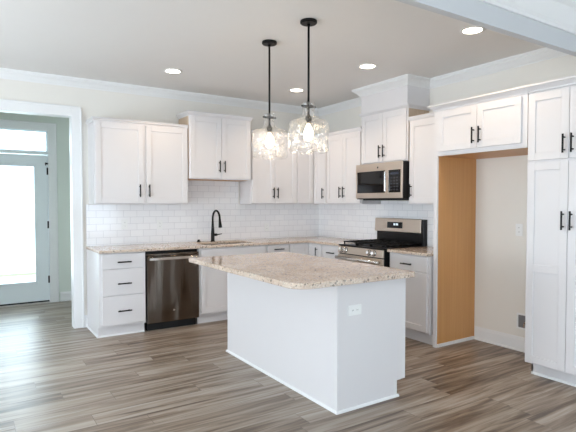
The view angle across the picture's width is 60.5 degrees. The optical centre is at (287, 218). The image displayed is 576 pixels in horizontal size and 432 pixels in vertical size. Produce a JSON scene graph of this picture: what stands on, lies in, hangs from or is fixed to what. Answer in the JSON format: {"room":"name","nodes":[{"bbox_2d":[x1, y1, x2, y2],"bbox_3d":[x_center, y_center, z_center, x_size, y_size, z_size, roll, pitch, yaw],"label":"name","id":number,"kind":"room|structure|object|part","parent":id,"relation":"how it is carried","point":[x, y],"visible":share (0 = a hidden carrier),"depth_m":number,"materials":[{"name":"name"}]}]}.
{"room":"kitchen","nodes":[
{"label":"kitchen","id":0,"kind":"room"},
{"bbox_2d":[0,112,70,301],"bbox_3d":[-3.966,-0.196,6.623,2.660,2.779,0.140,-1,2,-33],"label":"wall","id":1,"kind":"structure","parent":0,"point":[62,124],"depth_m":7.03,"materials":[{"name":"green paint"}]},
{"bbox_2d":[0,128,49,307],"bbox_3d":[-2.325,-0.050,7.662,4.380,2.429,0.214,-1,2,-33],"label":"door","id":2,"kind":"structure","parent":1,"relation":"in","point":[38,291],"depth_m":6.87,"materials":[{"name":"grey paint"}]},
{"bbox_2d":[0,128,47,151],"bbox_3d":[-3.764,-1.070,6.691,0.903,0.286,0.040,-1,2,-33],"label":"window","id":3,"kind":"structure","parent":2,"relation":"attached to","point":[0,128],"depth_m":6.80,"materials":[{"name":"grey paint"}]},
{"bbox_2d":[0,119,58,302],"bbox_3d":[-3.735,-0.069,6.678,1.129,2.522,0.026,-1,2,-33],"label":"trim","id":4,"kind":"structure","parent":1,"relation":"attached to","point":[51,128],"depth_m":6.94,"materials":[{"name":"white paint"}]},
{"bbox_2d":[60,291,71,301],"bbox_3d":[-3.080,1.110,7.144,0.392,0.135,0.022,-1,2,-33],"label":"baseboard","id":5,"kind":"structure","parent":1,"relation":"attached to","point":[64,296],"depth_m":7.07,"materials":[{"name":"white paint"}]},
{"bbox_2d":[0,78,318,314],"bbox_3d":[-2.513,-0.160,5.487,7.260,2.779,0.130,-1,2,-33],"label":"wall","id":6,"kind":"structure","parent":0,"point":[97,103],"depth_m":5.73,"materials":[{"name":"beige paint"}]},
{"bbox_2d":[0,99,84,328],"bbox_3d":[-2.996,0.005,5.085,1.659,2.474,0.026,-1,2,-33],"label":"trim","id":7,"kind":"structure","parent":6,"relation":"attached to","point":[75,112],"depth_m":5.49,"materials":[{"name":"white paint"}]},
{"bbox_2d":[84,315,87,326],"bbox_3d":[-2.281,1.159,5.588,0.049,0.135,0.022,-1,2,-33],"label":"baseboard","id":8,"kind":"structure","parent":6,"relation":"attached to","point":[85,316],"depth_m":5.59,"materials":[{"name":"white paint"}]},
{"bbox_2d":[85,116,187,203],"bbox_3d":[-1.716,-0.637,5.686,1.083,0.936,0.376,-1,2,-33],"label":"upper cabinet","id":9,"kind":"object","parent":6,"relation":"attached to","point":[130,161],"visible":1,"depth_m":5.53,"materials":[{"name":"white paint"}]},
{"bbox_3d":[-1.850,-0.610,5.433,0.518,0.874,0.020,-1,2,-33],"label":"door","id":10,"kind":"part","parent":9,"relation":"part of","materials":[{"name":"white paint"}]},
{"bbox_3d":[-1.727,-1.081,5.688,1.083,0.048,0.338,-1,2,-33],"label":"crown","id":11,"kind":"part","parent":9,"relation":"part of","materials":[{"name":"white paint"}]},
{"bbox_3d":[-1.402,-0.619,5.724,0.490,0.874,0.020,-1,2,-33],"label":"door","id":12,"kind":"part","parent":9,"relation":"part of","materials":[{"name":"white paint"}]},
{"bbox_2d":[86,180,318,245],"bbox_3d":[-0.908,-0.103,6.449,3.261,0.776,0.008,-1,2,-33],"label":"tile backsplash","id":13,"kind":"structure","parent":6,"relation":"attached to","point":[192,221],"depth_m":6.31,"materials":[{"name":"white tile"}]},
{"bbox_2d":[121,219,127,228],"bbox_3d":[-1.917,0.065,5.789,0.070,0.115,0.008,-1,2,-33],"label":"outlet","id":14,"kind":"object","parent":13,"relation":"attached to","point":[124,222],"visible":1,"depth_m":5.79,"materials":[{"name":"white plastic"}]},
{"bbox_2d":[157,220,162,228],"bbox_3d":[-1.565,0.073,6.019,0.070,0.115,0.008,-1,2,-33],"label":"outlet","id":15,"kind":"object","parent":13,"relation":"attached to","point":[159,222],"visible":1,"depth_m":6.01,"materials":[{"name":"white plastic"}]},
{"bbox_2d":[176,110,253,181],"bbox_3d":[-0.905,-0.886,6.192,0.894,0.802,0.399,-1,2,-33],"label":"upper cabinet","id":16,"kind":"object","parent":6,"relation":"attached to","point":[219,149],"visible":0.98,"depth_m":6.04,"materials":[{"name":"white paint"}]},
{"bbox_3d":[-0.990,-0.857,5.957,0.402,0.734,0.020,-1,2,-33],"label":"door","id":17,"kind":"part","parent":16,"relation":"part of","materials":[{"name":"white paint"}]},
{"bbox_3d":[-0.912,-1.261,6.191,0.894,0.054,0.373,-1,2,-33],"label":"crown","id":18,"kind":"part","parent":16,"relation":"part of","materials":[{"name":"white paint"}]},
{"bbox_3d":[-0.922,-0.489,6.231,0.822,0.006,0.337,-1,2,-33],"label":"panel","id":19,"kind":"part","parent":16,"relation":"part of","materials":[{"name":"brown wood"}]},
{"bbox_3d":[-0.650,-0.864,6.178,0.402,0.734,0.020,-1,2,-33],"label":"door","id":20,"kind":"part","parent":16,"relation":"part of","materials":[{"name":"white paint"}]},
{"bbox_2d":[240,130,297,203],"bbox_3d":[-0.252,-0.672,6.637,0.711,0.946,0.376,-1,2,-33],"label":"upper cabinet","id":21,"kind":"object","parent":6,"relation":"attached to","point":[273,172],"visible":0.93,"depth_m":6.50,"materials":[{"name":"white paint"}]},
{"bbox_3d":[-0.320,-0.644,6.427,0.340,0.878,0.020,-1,2,-33],"label":"door","id":22,"kind":"part","parent":21,"relation":"part of","materials":[{"name":"white paint"}]},
{"bbox_3d":[-0.173,-1.114,6.501,0.711,0.054,0.032,-1,2,-33],"label":"crown","id":23,"kind":"part","parent":21,"relation":"part of","materials":[{"name":"white paint"}]},
{"bbox_3d":[-0.032,-0.650,6.614,0.340,0.878,0.020,-1,2,-33],"label":"door","id":24,"kind":"part","parent":21,"relation":"part of","materials":[{"name":"white paint"}]},
{"bbox_2d":[0,47,568,115],"bbox_3d":[-1.382,-1.447,3.705,7.000,0.093,4.020,-1,2,-33],"label":"trim","id":25,"kind":"structure","parent":6,"relation":"attached to","point":[542,54],"depth_m":5.48,"materials":[{"name":"white paint"}]},
{"bbox_2d":[297,133,326,203],"bbox_3d":[0.369,-0.681,6.898,0.611,0.946,0.615,-1,2,-33],"label":"upper cabinet","id":26,"kind":"object","parent":6,"relation":"attached to","point":[312,154],"visible":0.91,"depth_m":6.77,"materials":[{"name":"white paint"}]},
{"bbox_3d":[0.241,-0.655,6.791,0.259,0.878,0.020,-1,2,-33],"label":"door","id":27,"kind":"part","parent":26,"relation":"part of","materials":[{"name":"white paint"}]},
{"bbox_3d":[0.322,-1.119,6.664,0.293,0.054,0.297,-1,2,-33],"label":"crown","id":28,"kind":"part","parent":26,"relation":"part of","materials":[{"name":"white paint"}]},
{"bbox_3d":[0.440,-0.654,6.747,0.020,0.878,0.263,-1,2,-33],"label":"door","id":29,"kind":"part","parent":26,"relation":"part of","materials":[{"name":"white paint"}]},
{"bbox_2d":[0,0,543,108],"bbox_3d":[-0.366,-1.504,2.139,7.260,0.120,11.510,-1,2,-33],"label":"ceiling","id":30,"kind":"structure","parent":0,"point":[218,49],"depth_m":4.28,"materials":[{"name":"white paint"}]},
{"bbox_2d":[163,68,181,73],"bbox_3d":[-1.198,-1.536,5.139,0.194,0.007,0.194,-1,2,-33],"label":"recessed light","id":31,"kind":"object","parent":30,"relation":"in","point":[170,70],"visible":1,"depth_m":5.13,"materials":[{"name":"white plastic"}]},
{"bbox_2d":[166,70,179,72],"bbox_3d":[-1.198,-1.536,5.139,0.144,0.001,0.144,-1,2,-33],"label":"diffuser","id":32,"kind":"object","parent":31,"relation":"attached to","point":[167,71],"depth_m":5.15,"materials":[{"name":"white plastic"}]},
{"bbox_2d":[252,39,287,155],"bbox_3d":[-0.158,-1.015,4.224,0.311,0.991,0.311,-1,2,-33],"label":"pendant light","id":33,"kind":"object","parent":30,"relation":"hanging from","point":[269,142],"visible":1,"depth_m":4.21,"materials":[{"name":"black metal"}]},
{"bbox_3d":[-0.159,-1.133,4.218,0.016,0.685,0.016,-1,2,-33],"label":"rod","id":34,"kind":"part","parent":33,"relation":"part of","materials":[{"name":"black metal"}]},
{"bbox_2d":[267,125,271,132],"bbox_3d":[-0.159,-0.770,4.230,0.050,0.073,0.050,-1,2,-33],"label":"socket","id":35,"kind":"object","parent":33,"relation":"attached to","point":[269,128],"depth_m":4.21,"materials":[{"name":"black metal"}]},
{"bbox_3d":[-0.159,-0.671,4.233,0.076,0.128,0.076,-1,2,-33],"label":"bulb","id":36,"kind":"part","parent":33,"relation":"part of","materials":[{"name":"white glass"}]},
{"bbox_2d":[289,88,303,91],"bbox_3d":[0.104,-1.563,6.004,0.194,0.007,0.194,-1,2,-33],"label":"recessed light","id":37,"kind":"object","parent":30,"relation":"in","point":[292,89],"visible":1,"depth_m":6.00,"materials":[{"name":"white plastic"}]},
{"bbox_2d":[288,18,328,149],"bbox_3d":[0.156,-0.999,3.741,0.311,0.991,0.311,-1,2,-33],"label":"pendant light","id":38,"kind":"object","parent":30,"relation":"hanging from","point":[308,22],"visible":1,"depth_m":3.73,"materials":[{"name":"black metal"}]},
{"bbox_2d":[305,114,311,123],"bbox_3d":[0.156,-0.754,3.746,0.050,0.073,0.050,-1,2,-33],"label":"socket","id":39,"kind":"object","parent":38,"relation":"attached to","point":[308,118],"depth_m":3.73,"materials":[{"name":"black metal"}]},
{"bbox_3d":[0.156,-1.117,3.735,0.016,0.685,0.016,-1,2,-33],"label":"rod","id":40,"kind":"part","parent":38,"relation":"part of","materials":[{"name":"black metal"}]},
{"bbox_3d":[0.156,-0.692,3.750,0.311,0.377,0.311,-1,2,-33],"label":"lamp shade","id":41,"kind":"part","parent":38,"relation":"part of","materials":[{"name":"clear glass"}]},
{"bbox_3d":[0.156,-0.656,3.749,0.076,0.128,0.076,-1,2,-33],"label":"bulb","id":42,"kind":"part","parent":38,"relation":"part of","materials":[{"name":"white glass"}]},
{"bbox_2d":[358,63,376,68],"bbox_3d":[0.799,-1.530,4.954,0.194,0.007,0.194,-1,2,-33],"label":"recessed light","id":43,"kind":"object","parent":30,"relation":"in","point":[366,65],"visible":1,"depth_m":4.95,"materials":[{"name":"white plastic"}]},
{"bbox_2d":[360,65,374,67],"bbox_3d":[0.799,-1.530,4.954,0.144,0.001,0.144,-1,2,-33],"label":"diffuser","id":44,"kind":"object","parent":43,"relation":"attached to","point":[361,66],"depth_m":4.96,"materials":[{"name":"white plastic"}]},
{"bbox_2d":[460,26,485,34],"bbox_3d":[1.467,-1.497,3.925,0.194,0.007,0.194,-1,2,-33],"label":"recessed light","id":45,"kind":"object","parent":30,"relation":"in","point":[470,30],"visible":0.94,"depth_m":3.92,"materials":[{"name":"white plastic"}]},
{"bbox_2d":[463,28,481,33],"bbox_3d":[1.467,-1.497,3.925,0.144,0.001,0.144,-1,2,-33],"label":"diffuser","id":46,"kind":"object","parent":45,"relation":"attached to","point":[465,30],"depth_m":3.92,"materials":[{"name":"white plastic"}]},
{"bbox_2d":[0,301,575,431],"bbox_3d":[-0.360,1.384,2.222,7.260,0.100,11.490,-1,2,-33],"label":"floor","id":47,"kind":"structure","parent":0,"point":[55,376],"depth_m":3.72,"materials":[{"name":"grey wood"}]},
{"bbox_2d":[86,249,145,337],"bbox_3d":[-1.901,0.789,5.441,0.496,0.884,0.663,-1,2,-33],"label":"base cabinet","id":48,"kind":"object","parent":47,"relation":"on","point":[116,289],"visible":0.99,"depth_m":5.21,"materials":[{"name":"white paint"}]},
{"bbox_3d":[-2.106,0.792,5.342,0.017,0.884,0.605,-1,2,-33],"label":"panel","id":49,"kind":"part","parent":48,"relation":"part of","materials":[{"name":"white paint"}]},
{"bbox_3d":[-1.928,1.221,5.496,0.494,0.018,0.564,-1,2,-33],"label":"shoe moulding","id":50,"kind":"part","parent":48,"relation":"part of","materials":[{"name":"white paint"}]},
{"bbox_3d":[-1.732,0.959,5.218,0.444,0.303,0.020,-1,2,-33],"label":"drawer","id":51,"kind":"part","parent":48,"relation":"part of","materials":[{"name":"white paint"}]},
{"bbox_3d":[-1.732,0.663,5.208,0.444,0.270,0.020,-1,2,-33],"label":"drawer","id":52,"kind":"part","parent":48,"relation":"part of","materials":[{"name":"white paint"}]},
{"bbox_3d":[-1.732,0.442,5.201,0.444,0.150,0.020,-1,2,-33],"label":"drawer","id":53,"kind":"part","parent":48,"relation":"part of","materials":[{"name":"white paint"}]},
{"bbox_2d":[145,249,198,330],"bbox_3d":[-1.423,0.785,5.729,0.602,0.875,0.662,-1,2,-33],"label":"dishwasher","id":54,"kind":"object","parent":47,"relation":"on","point":[171,281],"visible":0.85,"depth_m":5.48,"materials":[{"name":"silver metal"}]},
{"bbox_3d":[-1.256,0.433,5.461,0.562,0.030,0.050,-1,2,-33],"label":"handle","id":55,"kind":"part","parent":54,"relation":"part of","materials":[{"name":"metal"}]},
{"bbox_2d":[197,245,265,323],"bbox_3d":[-0.799,0.767,6.156,0.892,0.884,0.663,-1,2,-33],"label":"base cabinet","id":56,"kind":"object","parent":47,"relation":"on","point":[212,282],"visible":0.2,"depth_m":5.79,"materials":[{"name":"white paint"}]},
{"bbox_3d":[-0.825,0.800,5.802,0.425,0.583,0.020,-1,2,-33],"label":"door","id":57,"kind":"part","parent":56,"relation":"part of","materials":[{"name":"white paint"}]},
{"bbox_3d":[-0.645,0.419,5.907,0.854,0.150,0.020,-1,2,-33],"label":"drawer","id":58,"kind":"part","parent":56,"relation":"part of","materials":[{"name":"white paint"}]},
{"bbox_2d":[266,244,287,252],"bbox_3d":[-0.283,0.756,6.491,0.334,0.884,0.663,-1,2,-33],"label":"base cabinet","id":59,"kind":"object","parent":47,"relation":"on","point":[277,247],"visible":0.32,"depth_m":6.22,"materials":[{"name":"white paint"}]},
{"bbox_2d":[288,243,322,256],"bbox_3d":[0.315,0.748,6.734,0.929,0.884,0.907,-1,2,-33],"label":"base cabinet","id":60,"kind":"object","parent":47,"relation":"on","point":[313,249],"visible":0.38,"depth_m":6.40,"materials":[{"name":"white paint"}]},
{"bbox_2d":[86,236,355,253],"bbox_3d":[-0.553,0.317,5.911,3.265,0.029,1.316,-1,2,-33],"label":"countertop","id":61,"kind":"structure","parent":60,"relation":"on","point":[333,241],"depth_m":5.98,"materials":[{"name":"stone"}]},
{"bbox_2d":[210,210,221,241],"bbox_3d":[-0.860,0.088,6.224,0.156,0.407,0.278,-1,2,-33],"label":"faucet","id":62,"kind":"object","parent":61,"relation":"on","point":[213,234],"visible":1,"depth_m":6.27,"materials":[{"name":"black metal"}]},
{"bbox_3d":[-0.902,-0.038,6.197,0.025,0.152,0.234,-1,2,-33],"label":"spout","id":63,"kind":"part","parent":62,"relation":"part of","materials":[{"name":"black metal"}]},
{"bbox_3d":[0.143,0.700,6.428,0.290,0.744,0.020,-1,2,-33],"label":"door","id":64,"kind":"part","parent":60,"relation":"part of","materials":[{"name":"white paint"}]},
{"bbox_3d":[0.358,0.701,6.390,0.020,0.744,0.270,-1,2,-33],"label":"door","id":65,"kind":"part","parent":60,"relation":"part of","materials":[{"name":"white paint"}]},
{"bbox_2d":[226,272,405,414],"bbox_3d":[0.153,0.834,4.145,0.685,0.877,1.678,-1,2,-33],"label":"kitchen island","id":66,"kind":"object","parent":47,"relation":"on","point":[307,341],"visible":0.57,"depth_m":3.53,"materials":[{"name":"white paint"}]},
{"bbox_3d":[-0.117,0.839,3.969,0.015,0.877,1.642,-1,2,-33],"label":"panel","id":67,"kind":"part","parent":66,"relation":"part of","materials":[{"name":"white paint"}]},
{"bbox_2d":[189,252,414,288],"bbox_3d":[0.017,0.382,3.971,1.048,0.036,1.747,-1,2,-33],"label":"island countertop","id":68,"kind":"structure","parent":66,"relation":"on","point":[290,270],"depth_m":3.58,"materials":[{"name":"stone"}]},
{"bbox_3d":[0.108,1.264,4.129,0.577,0.018,1.678,-1,2,-33],"label":"shoe moulding","id":69,"kind":"part","parent":66,"relation":"part of","materials":[{"name":"white paint"}]},
{"bbox_3d":[0.332,0.861,3.276,0.022,0.877,0.010,-1,2,-33],"label":"corner trim","id":70,"kind":"part","parent":66,"relation":"part of","materials":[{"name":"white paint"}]},
{"bbox_2d":[348,304,360,315],"bbox_3d":[0.453,0.618,3.341,0.115,0.070,0.008,-1,2,-33],"label":"outlet","id":71,"kind":"object","parent":66,"relation":"attached to","point":[352,309],"visible":1,"depth_m":3.34,"materials":[{"name":"white plastic"}]},
{"bbox_3d":[0.595,0.856,3.456,0.620,0.877,0.018,-1,2,-33],"label":"panel","id":72,"kind":"part","parent":66,"relation":"part of","materials":[{"name":"white paint"}]},
{"bbox_2d":[322,244,338,258],"bbox_3d":[0.785,0.763,6.255,0.663,0.884,0.405,-1,2,-33],"label":"base cabinet","id":73,"kind":"object","parent":47,"relation":"on","point":[328,251],"visible":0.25,"depth_m":6.12,"materials":[{"name":"white paint"}]},
{"bbox_2d":[335,218,426,266],"bbox_3d":[1.057,0.612,5.731,0.751,1.221,0.772,-1,2,-33],"label":"gas range","id":74,"kind":"object","parent":47,"relation":"on","point":[392,233],"visible":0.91,"depth_m":5.66,"materials":[{"name":"silver metal"}]},
{"bbox_3d":[0.772,0.460,5.533,0.063,0.038,0.722,-1,2,-33],"label":"handle","id":75,"kind":"part","parent":74,"relation":"part of","materials":[{"name":"metal"}]},
{"bbox_3d":[0.808,0.719,5.564,0.022,0.596,0.754,-1,2,-33],"label":"oven door","id":76,"kind":"part","parent":74,"relation":"part of","materials":[{"name":"silver metal"}]},
{"bbox_3d":[0.806,0.370,5.552,0.026,0.084,0.754,-1,2,-33],"label":"control panel","id":77,"kind":"part","parent":74,"relation":"part of","materials":[{"name":"silver metal"}]},
{"bbox_2d":[339,243,425,249],"bbox_3d":[1.089,0.313,5.734,0.667,0.016,0.758,-1,2,-33],"label":"cooktop","id":78,"kind":"object","parent":74,"relation":"in","point":[351,246],"depth_m":5.55,"materials":[{"name":"metal"}]},
{"bbox_3d":[1.302,0.077,5.890,0.023,0.163,0.744,-1,2,-33],"label":"display panel","id":79,"kind":"part","parent":74,"relation":"part of","materials":[{"name":"silver metal"}]},
{"bbox_2d":[390,252,432,344],"bbox_3d":[1.468,0.797,5.204,0.663,0.884,0.551,-1,2,-33],"label":"base cabinet","id":80,"kind":"object","parent":47,"relation":"on","point":[419,288],"visible":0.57,"depth_m":4.94,"materials":[{"name":"white paint"}]},
{"bbox_3d":[1.228,0.447,5.043,0.020,0.150,0.503,-1,2,-33],"label":"drawer","id":81,"kind":"part","parent":80,"relation":"part of","materials":[{"name":"white paint"}]},
{"bbox_2d":[387,246,432,256],"bbox_3d":[1.475,0.339,5.193,0.646,0.029,0.555,-1,2,-33],"label":"countertop","id":82,"kind":"structure","parent":80,"relation":"on","point":[427,251],"depth_m":5.10,"materials":[{"name":"stone"}]},
{"bbox_3d":[1.228,0.824,5.055,0.020,0.583,0.503,-1,2,-33],"label":"door","id":83,"kind":"part","parent":80,"relation":"part of","materials":[{"name":"white paint"}]},
{"bbox_2d":[432,156,475,347],"bbox_3d":[1.673,0.321,4.937,0.594,1.852,0.054,-1,2,-33],"label":"end panel","id":84,"kind":"object","parent":47,"relation":"on","point":[454,178],"visible":1,"depth_m":4.90,"materials":[{"name":"brown wood"}]},
{"bbox_3d":[1.686,1.232,4.949,0.561,0.030,0.012,-1,2,-33],"label":"shoe moulding","id":85,"kind":"part","parent":84,"relation":"part of","materials":[{"name":"white paint"}]},
{"bbox_2d":[525,75,575,386],"bbox_3d":[2.348,0.111,3.850,0.639,2.340,0.700,-1,2,-33],"label":"pantry cabinet","id":86,"kind":"object","parent":47,"relation":"on","point":[550,308],"visible":1,"depth_m":3.82,"materials":[{"name":"white paint"}]},
{"bbox_3d":[2.022,0.361,3.863,0.020,1.604,0.321,-1,2,-33],"label":"door","id":87,"kind":"part","parent":86,"relation":"part of","materials":[{"name":"white paint"}]},
{"bbox_3d":[2.022,-0.723,3.829,0.020,0.526,0.321,-1,2,-33],"label":"door","id":88,"kind":"part","parent":86,"relation":"part of","materials":[{"name":"white paint"}]},
{"bbox_3d":[2.335,-1.030,3.806,0.610,0.056,0.700,-1,2,-33],"label":"crown","id":89,"kind":"part","parent":86,"relation":"part of","materials":[{"name":"white paint"}]},
{"bbox_3d":[2.176,1.274,3.808,0.012,0.018,0.624,-1,2,-33],"label":"shoe moulding","id":90,"kind":"part","parent":86,"relation":"part of","materials":[{"name":"white paint"}]},
{"bbox_3d":[2.069,0.013,3.726,0.038,0.142,0.014,-1,2,-33],"label":"handle","id":91,"kind":"part","parent":86,"relation":"part of","materials":[{"name":"black metal"}]},
{"bbox_3d":[2.069,-0.568,3.708,0.038,0.142,0.014,-1,2,-33],"label":"handle","id":92,"kind":"part","parent":86,"relation":"part of","materials":[{"name":"black metal"}]},
{"bbox_3d":[2.197,0.370,3.594,0.020,1.604,0.314,-1,2,-33],"label":"door","id":93,"kind":"part","parent":86,"relation":"part of","materials":[{"name":"white paint"}]},
{"bbox_3d":[2.103,0.015,3.674,0.038,0.142,0.014,-1,2,-33],"label":"handle","id":94,"kind":"part","parent":86,"relation":"part of","materials":[{"name":"black metal"}]},
{"bbox_3d":[2.103,-0.566,3.655,0.038,0.142,0.014,-1,2,-33],"label":"handle","id":95,"kind":"part","parent":86,"relation":"part of","materials":[{"name":"black metal"}]},
{"bbox_3d":[2.197,-0.715,3.559,0.020,0.526,0.314,-1,2,-33],"label":"door","id":96,"kind":"part","parent":86,"relation":"part of","materials":[{"name":"white paint"}]},
{"bbox_2d":[319,55,575,337],"bbox_3d":[3.100,-0.094,3.393,0.130,2.779,9.500,-1,2,-33],"label":"wall","id":97,"kind":"structure","parent":0,"point":[501,182],"depth_m":4.85,"materials":[{"name":"beige paint"}]},
{"bbox_2d":[325,126,380,203],"bbox_3d":[0.827,-0.665,6.409,0.376,0.946,0.700,-1,2,-33],"label":"upper cabinet","id":98,"kind":"object","parent":97,"relation":"attached to","point":[344,148],"visible":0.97,"depth_m":6.30,"materials":[{"name":"white paint"}]},
{"bbox_3d":[0.616,-0.645,6.477,0.020,0.878,0.335,-1,2,-33],"label":"door","id":99,"kind":"part","parent":98,"relation":"part of","materials":[{"name":"white paint"}]},
{"bbox_3d":[0.704,-1.108,6.316,0.032,0.054,0.700,-1,2,-33],"label":"crown","id":100,"kind":"part","parent":98,"relation":"part of","materials":[{"name":"white paint"}]},
{"bbox_3d":[0.719,-0.642,6.340,0.004,0.904,0.700,-1,2,-33],"label":"frame","id":101,"kind":"part","parent":98,"relation":"part of","materials":[{"name":"white paint"}]},
{"bbox_3d":[0.801,-0.636,6.192,0.020,0.878,0.335,-1,2,-33],"label":"door","id":102,"kind":"part","parent":98,"relation":"part of","materials":[{"name":"white paint"}]},
{"bbox_2d":[319,201,433,246],"bbox_3d":[1.176,0.034,6.231,0.008,0.516,2.636,-1,2,-33],"label":"tile backsplash","id":103,"kind":"structure","parent":97,"relation":"attached to","point":[347,221],"depth_m":6.49,"materials":[{"name":"white tile"}]},
{"bbox_2d":[359,103,429,164],"bbox_3d":[1.222,-0.955,5.776,0.393,0.614,0.826,-1,2,-33],"label":"upper cabinet","id":104,"kind":"object","parent":97,"relation":"attached to","point":[385,132],"visible":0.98,"depth_m":5.62,"materials":[{"name":"white paint"}]},
{"bbox_3d":[0.998,-0.942,5.848,0.020,0.558,0.359,-1,2,-33],"label":"door","id":105,"kind":"part","parent":104,"relation":"part of","materials":[{"name":"white paint"}]},
{"bbox_2d":[356,161,408,200],"bbox_3d":[1.190,-0.430,5.774,0.449,0.428,0.760,-1,2,-33],"label":"microwave","id":106,"kind":"object","parent":104,"relation":"attached to","point":[387,180],"visible":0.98,"depth_m":5.60,"materials":[{"name":"silver metal"}]},
{"bbox_3d":[1.094,-0.420,5.542,0.036,0.225,0.020,-1,2,-33],"label":"handle","id":107,"kind":"part","parent":106,"relation":"part of","materials":[{"name":"metal"}]},
{"bbox_3d":[1.181,-0.417,5.456,0.012,0.250,0.187,-1,2,-33],"label":"control panel","id":108,"kind":"part","parent":106,"relation":"part of","materials":[{"name":"black glass"}]},
{"bbox_3d":[1.107,-0.938,5.702,0.004,0.584,0.762,-1,2,-33],"label":"frame","id":109,"kind":"part","parent":104,"relation":"part of","materials":[{"name":"white paint"}]},
{"bbox_3d":[1.196,-0.932,5.544,0.020,0.558,0.359,-1,2,-33],"label":"door","id":110,"kind":"part","parent":104,"relation":"part of","materials":[{"name":"white paint"}]},
{"bbox_3d":[1.232,-1.241,5.774,0.367,0.042,0.826,-1,2,-33],"label":"crown","id":111,"kind":"part","parent":104,"relation":"part of","materials":[{"name":"white paint"}]},
{"bbox_2d":[361,85,429,113],"bbox_3d":[1.242,-1.401,5.771,0.352,0.317,0.750,-1,2,-33],"label":"trim","id":112,"kind":"structure","parent":104,"relation":"on","point":[406,94],"depth_m":5.54,"materials":[{"name":"white paint"}]},
{"bbox_2d":[408,112,433,203],"bbox_3d":[1.590,-0.628,5.235,0.376,0.946,0.553,-1,2,-33],"label":"upper cabinet","id":113,"kind":"object","parent":97,"relation":"attached to","point":[421,148],"visible":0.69,"depth_m":5.24,"materials":[{"name":"white paint"}]},
{"bbox_3d":[1.467,-1.071,5.142,0.032,0.054,0.553,-1,2,-33],"label":"crown","id":114,"kind":"part","parent":113,"relation":"part of","materials":[{"name":"white paint"}]},
{"bbox_2d":[428,86,528,158],"bbox_3d":[1.880,-0.837,4.528,0.652,0.488,0.991,-1,2,-33],"label":"upper cabinet","id":115,"kind":"object","parent":97,"relation":"attached to","point":[494,124],"visible":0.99,"depth_m":4.31,"materials":[{"name":"white paint"}]},
{"bbox_3d":[1.549,-0.821,4.528,0.020,0.376,0.429,-1,2,-33],"label":"door","id":116,"kind":"part","parent":115,"relation":"part of","materials":[{"name":"white paint"}]},
{"bbox_3d":[1.732,-1.050,4.425,0.272,0.056,0.991,-1,2,-33],"label":"crown","id":117,"kind":"part","parent":115,"relation":"part of","materials":[{"name":"white paint"}]},
{"bbox_3d":[1.664,-0.736,4.300,0.038,0.142,0.014,-1,2,-33],"label":"handle","id":118,"kind":"part","parent":115,"relation":"part of","materials":[{"name":"black metal"}]},
{"bbox_3d":[1.780,-0.809,4.172,0.020,0.376,0.412,-1,2,-33],"label":"door","id":119,"kind":"part","parent":115,"relation":"part of","materials":[{"name":"white paint"}]},
{"bbox_2d":[396,0,575,55],"bbox_3d":[-0.271,-1.280,1.999,7.000,0.319,0.050,-1,2,-33],"label":"ceiling beam","id":120,"kind":"structure","parent":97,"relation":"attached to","point":[475,12],"depth_m":3.00,"materials":[{"name":"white paint"}]},
{"bbox_2d":[474,326,524,352],"bbox_3d":[2.171,1.187,4.724,0.022,0.135,0.894,-1,2,-33],"label":"baseboard","id":121,"kind":"structure","parent":97,"relation":"attached to","point":[517,343],"depth_m":4.85,"materials":[{"name":"white paint"}]},
{"bbox_2d":[516,224,522,235],"bbox_3d":[2.190,0.105,4.675,0.008,0.115,0.070,-1,2,-33],"label":"outlet","id":122,"kind":"object","parent":97,"relation":"attached to","point":[519,227],"visible":1,"depth_m":4.67,"materials":[{"name":"white plastic"}]},
{"bbox_2d":[516,313,524,329],"bbox_3d":[2.223,0.972,4.646,0.023,0.150,0.150,-1,2,-33],"label":"water supply box","id":123,"kind":"object","parent":97,"relation":"attached to","point":[520,324],"visible":0.64,"depth_m":4.68,"materials":[{"name":"white plastic"}]},
{"bbox_2d":[479,0,575,34],"bbox_3d":[-0.223,-1.338,1.924,7.000,0.199,0.125,-1,2,-33],"label":"trim","id":124,"kind":"structure","parent":97,"relation":"attached to","point":[559,14],"depth_m":3.18,"materials":[{"name":"white paint"}]},
{"label":"outside","id":125,"kind":"structure","parent":0,"visible":0},
{"bbox_2d":[0,272,35,276],"bbox_3d":[-19.124,0.445,37.512,80.000,0.140,68.120,-1,2,-33],"label":"lawn","id":126,"kind":"structure","parent":125,"point":[19,274],"depth_m":10.81,"materials":[{"name":"white"}]},
{"bbox_2d":[0,275,35,283],"bbox_3d":[-4.771,1.232,8.090,3.200,0.130,3.120,-1,2,-33],"label":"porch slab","id":127,"kind":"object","parent":126,"relation":"on","point":[30,278],"depth_m":9.20,"materials":[{"name":"concrete"}]},
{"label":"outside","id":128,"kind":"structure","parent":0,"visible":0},
{"bbox_2d":[0,225,34,274],"bbox_3d":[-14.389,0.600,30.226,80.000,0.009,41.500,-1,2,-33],"label":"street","id":129,"kind":"structure","parent":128,"point":[17,242],"depth_m":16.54,"materials":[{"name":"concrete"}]},
{"bbox_2d":[0,145,45,224],"bbox_3d":[-24.859,-2.594,36.145,15.000,6.000,9.200,-1,2,-33],"label":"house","id":130,"kind":"structure","parent":129,"relation":"on","point":[16,182],"depth_m":35.16,"materials":[{"name":"white"}]},
{"bbox_3d":[-20.463,-1.131,34.198,1.200,1.200,0.009,-1,2,-33],"label":"pane","id":131,"kind":"part","parent":130,"relation":"part of","materials":[{"name":"glass"}]}
]}

